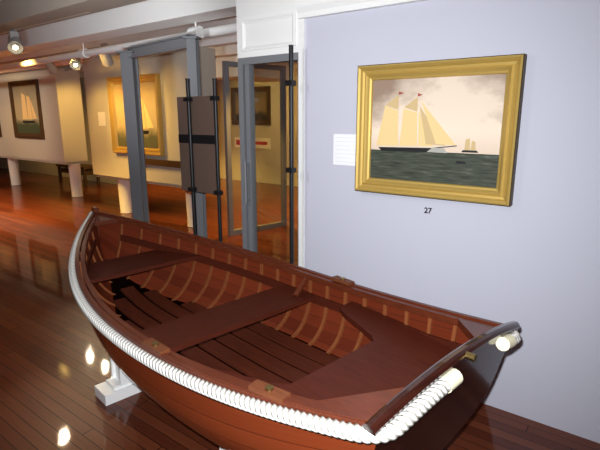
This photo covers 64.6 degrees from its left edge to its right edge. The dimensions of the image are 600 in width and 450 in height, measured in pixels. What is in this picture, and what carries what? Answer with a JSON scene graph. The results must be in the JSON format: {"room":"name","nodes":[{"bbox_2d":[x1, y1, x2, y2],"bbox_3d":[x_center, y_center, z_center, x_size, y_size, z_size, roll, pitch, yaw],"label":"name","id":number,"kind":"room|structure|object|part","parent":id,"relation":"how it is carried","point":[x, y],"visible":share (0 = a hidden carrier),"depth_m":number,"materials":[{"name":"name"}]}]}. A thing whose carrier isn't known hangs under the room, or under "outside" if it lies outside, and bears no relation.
{"room":"maritime museum gallery","nodes":[
{"label":"maritime museum gallery","id":0,"kind":"room"},
{"bbox_2d":[0,68,87,196],"bbox_3d":[-7.326,-2.247,11.428,7.286,2.460,0.478,9,16,36],"label":"wall","id":1,"kind":"structure","parent":0,"point":[64,142],"depth_m":9.38,"materials":[{"name":"beige paint"}]},
{"bbox_2d":[8,79,44,138],"bbox_3d":[-5.631,-2.365,9.750,1.245,1.151,0.055,9,16,36],"label":"framed picture","id":2,"kind":"object","parent":1,"relation":"attached to","point":[25,102],"visible":1,"depth_m":9.74,"materials":[{"name":"brown wood"}]},
{"bbox_2d":[0,78,117,183],"bbox_3d":[-7.349,-2.773,13.395,7.800,2.620,0.200,9,16,36],"label":"wall","id":3,"kind":"structure","parent":0,"point":[24,165],"depth_m":12.80,"materials":[{"name":"beige paint"}]},
{"bbox_2d":[0,12,131,70],"bbox_3d":[-4.214,-2.554,7.319,8.000,0.025,2.536,9,16,36],"label":"track rail","id":4,"kind":"object","parent":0,"point":[25,59],"depth_m":6.52,"materials":[{"name":"white metal"}]},
{"bbox_2d":[0,0,297,79],"bbox_3d":[-3.873,-2.162,5.316,23.000,0.260,12.600,9,16,36],"label":"ceiling","id":5,"kind":"structure","parent":0,"point":[147,19],"depth_m":4.87,"materials":[{"name":"white paint"}]},
{"bbox_2d":[7,30,22,53],"bbox_3d":[-2.919,-1.879,4.861,0.140,0.262,0.240,-7,14,-28],"label":"track spotlight","id":6,"kind":"object","parent":5,"relation":"attached to","point":[15,46],"visible":0.88,"depth_m":4.85,"materials":[{"name":"grey metal"}]},
{"bbox_2d":[45,62,57,73],"bbox_3d":[-3.774,-2.412,7.183,0.140,0.242,0.232,1,13,6],"label":"track spotlight","id":7,"kind":"object","parent":5,"relation":"attached to","point":[51,67],"visible":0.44,"depth_m":7.17,"materials":[{"name":"grey metal"}]},
{"bbox_2d":[0,0,146,34],"bbox_3d":[-4.022,-2.239,5.522,22.500,0.200,0.270,9,16,36],"label":"girder","id":8,"kind":"object","parent":5,"relation":"attached to","point":[14,14],"depth_m":4.11,"materials":[{"name":"white paint"}]},
{"bbox_2d":[70,58,80,69],"bbox_3d":[-3.075,-2.253,6.514,0.140,0.258,0.240,-4,13,-18],"label":"track spotlight","id":9,"kind":"object","parent":5,"relation":"attached to","point":[75,64],"visible":0.62,"depth_m":6.51,"materials":[{"name":"grey metal"}]},
{"bbox_2d":[99,43,113,66],"bbox_3d":[-2.420,-2.110,5.901,0.140,0.269,0.236,0,13,-1],"label":"track spotlight","id":10,"kind":"object","parent":5,"relation":"attached to","point":[106,59],"visible":0.58,"depth_m":5.88,"materials":[{"name":"grey metal"}]},
{"bbox_2d":[0,22,236,70],"bbox_3d":[-2.990,-2.137,5.846,11.725,0.261,0.557,9,16,36],"label":"ceiling pipe","id":11,"kind":"object","parent":5,"relation":"attached to","point":[199,31],"depth_m":4.99,"materials":[{"name":"white metal"}]},
{"bbox_2d":[82,46,215,226],"bbox_3d":[-2.318,-1.313,7.283,2.628,2.460,0.420,9,16,36],"label":"wall","id":12,"kind":"structure","parent":0,"point":[172,68],"depth_m":6.92,"materials":[{"name":"beige paint"}]},
{"bbox_2d":[106,73,164,155],"bbox_3d":[-2.437,-1.609,6.994,1.218,1.126,0.070,9,16,36],"label":"framed picture","id":13,"kind":"object","parent":12,"relation":"attached to","point":[150,85],"visible":0.69,"depth_m":6.88,"materials":[{"name":"gold metal"}]},
{"bbox_2d":[98,112,180,167],"bbox_3d":[-2.420,-1.294,7.065,2.082,0.767,0.050,9,16,36],"label":"labels","id":14,"kind":"object","parent":12,"relation":"attached to","point":[101,115],"visible":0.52,"depth_m":6.86,"materials":[{"name":"white paper"}]},
{"bbox_2d":[215,56,293,81],"bbox_3d":[-0.754,-2.640,8.074,0.715,0.320,1.200,9,16,36],"label":"soffit beam","id":15,"kind":"structure","parent":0,"point":[260,75],"depth_m":7.78,"materials":[{"name":"beige paint"}]},
{"bbox_2d":[217,75,297,186],"bbox_3d":[0.105,-2.171,10.725,23.000,2.620,0.200,9,16,36],"label":"wall","id":16,"kind":"structure","parent":0,"point":[268,161],"depth_m":11.35,"materials":[{"name":"beige paint"}]},
{"bbox_2d":[234,137,239,146],"bbox_3d":[-1.567,-2.079,11.895,0.174,0.226,0.022,9,16,36],"label":"wall sign","id":17,"kind":"object","parent":16,"relation":"attached to","point":[237,139],"depth_m":11.88,"materials":[{"name":"white paper"}]},
{"bbox_2d":[231,86,270,124],"bbox_3d":[-1.193,-2.858,11.412,1.244,0.881,0.050,9,16,36],"label":"framed picture","id":18,"kind":"object","parent":16,"relation":"attached to","point":[262,94],"visible":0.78,"depth_m":11.26,"materials":[{"name":"brown wood"}]},
{"bbox_2d":[255,138,270,148],"bbox_3d":[-0.883,-1.957,11.394,0.483,0.246,0.022,9,16,36],"label":"wall sign","id":19,"kind":"object","parent":16,"relation":"attached to","point":[262,143],"depth_m":11.38,"materials":[{"name":"white paper"}]},
{"bbox_2d":[236,0,297,57],"bbox_3d":[-0.180,-1.450,3.089,0.549,0.669,0.134,9,16,36],"label":"transom panel","id":20,"kind":"object","parent":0,"point":[264,27],"depth_m":3.09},
{"bbox_2d":[0,168,599,449],"bbox_3d":[-3.085,0.038,6.884,23.000,0.001,16.000,9,16,36],"label":"floor","id":21,"kind":"structure","parent":0,"point":[52,357],"depth_m":3.33,"materials":[{"name":"brown wood"}]},
{"bbox_2d":[56,164,99,185],"bbox_3d":[-5.364,-1.234,11.502,1.300,0.450,0.420,9,16,36],"label":"bench","id":22,"kind":"object","parent":21,"relation":"on","point":[86,169],"visible":0.57,"depth_m":11.28,"materials":[{"name":"brown wood"}]},
{"bbox_2d":[115,51,149,222],"bbox_3d":[-1.700,-0.649,4.954,0.188,2.188,0.188,2,13,9],"label":"steel column","id":23,"kind":"structure","parent":21,"relation":"on","point":[130,80],"depth_m":4.86,"materials":[{"name":"grey metal"}]},
{"bbox_2d":[125,34,195,58],"bbox_3d":[-1.295,-1.614,4.327,1.137,0.102,0.070,12,18,43],"label":"header beam","id":24,"kind":"structure","parent":23,"relation":"on","point":[177,43],"depth_m":4.28,"materials":[{"name":"grey"}]},
{"bbox_2d":[183,36,207,237],"bbox_3d":[-0.890,-0.480,4.173,0.120,2.202,0.120,2,13,9],"label":"steel column","id":25,"kind":"structure","parent":21,"relation":"on","point":[192,42],"depth_m":3.99,"materials":[{"name":"grey metal"}]},
{"bbox_2d":[177,78,222,241],"bbox_3d":[-0.708,-0.139,3.519,0.536,1.824,0.220,9,16,36],"label":"sign stand","id":26,"kind":"object","parent":21,"relation":"on","point":[198,135],"visible":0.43,"depth_m":3.45,"materials":[{"name":"black metal"}]},
{"bbox_2d":[222,61,286,235],"bbox_3d":[-0.584,-1.015,6.457,0.966,2.241,0.060,-10,16,-39],"label":"glass screen","id":27,"kind":"object","parent":21,"relation":"on","point":[225,64],"visible":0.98,"depth_m":6.37,"materials":[{"name":"grey metal"}]},
{"bbox_2d":[285,45,295,263],"bbox_3d":[-0.054,-0.117,3.070,0.220,1.978,0.220,9,16,36],"label":"pole","id":28,"kind":"object","parent":21,"relation":"on","point":[291,170],"visible":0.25,"depth_m":2.98,"materials":[{"name":"black metal"}]},
{"bbox_2d":[68,206,520,449],"bbox_3d":[-0.502,0.544,2.547,1.216,0.919,2.970,-12,17,-43],"label":"boat","id":29,"kind":"object","parent":21,"relation":"on","point":[247,349],"visible":1,"depth_m":2.13,"materials":[{"name":"brown wood"}]},
{"bbox_2d":[295,0,425,18],"bbox_3d":[2.526,-1.067,0.960,6.375,0.480,0.090,9,16,36],"label":"crown molding","id":30,"kind":"structure","parent":0,"point":[306,9],"depth_m":2.72,"materials":[{"name":"white paint"}]},
{"bbox_3d":[2.526,-1.067,0.960,6.375,0.480,0.090,9,16,36],"label":"cornice trim","id":31,"kind":"part","parent":30,"relation":"part of","materials":[{"name":"white paint"}]},
{"bbox_2d":[305,0,599,442],"bbox_3d":[2.601,0.189,1.345,6.375,2.140,0.160,9,16,36],"label":"wall","id":32,"kind":"structure","parent":0,"point":[533,262],"depth_m":2.43,"materials":[{"name":"grey paint"}]},
{"bbox_2d":[238,52,298,265],"bbox_3d":[-0.203,-0.166,3.348,0.549,1.952,0.110,9,16,36],"label":"door frame","id":33,"kind":"structure","parent":32,"relation":"in","point":[245,65],"depth_m":3.37,"materials":[{"name":"grey metal"}]},
{"bbox_2d":[298,19,304,267],"bbox_3d":[0.011,-0.216,3.144,0.042,2.140,0.012,9,16,36],"label":"trim","id":34,"kind":"structure","parent":32,"relation":"attached to","point":[301,22],"depth_m":3.06,"materials":[{"name":"white paint"}]},
{"bbox_2d":[333,134,355,165],"bbox_3d":[0.275,-0.457,2.890,0.168,0.186,0.004,9,16,36],"label":"label card","id":35,"kind":"object","parent":32,"relation":"attached to","point":[344,145],"visible":0.89,"depth_m":2.89,"materials":[{"name":"white paper"}]},
{"bbox_2d":[355,53,526,206],"bbox_3d":[0.690,-0.499,2.525,0.879,0.713,0.060,9,16,36],"label":"framed picture","id":36,"kind":"object","parent":32,"relation":"attached to","point":[445,129],"visible":1,"depth_m":2.50,"materials":[{"name":"gold metal"}]}
]}

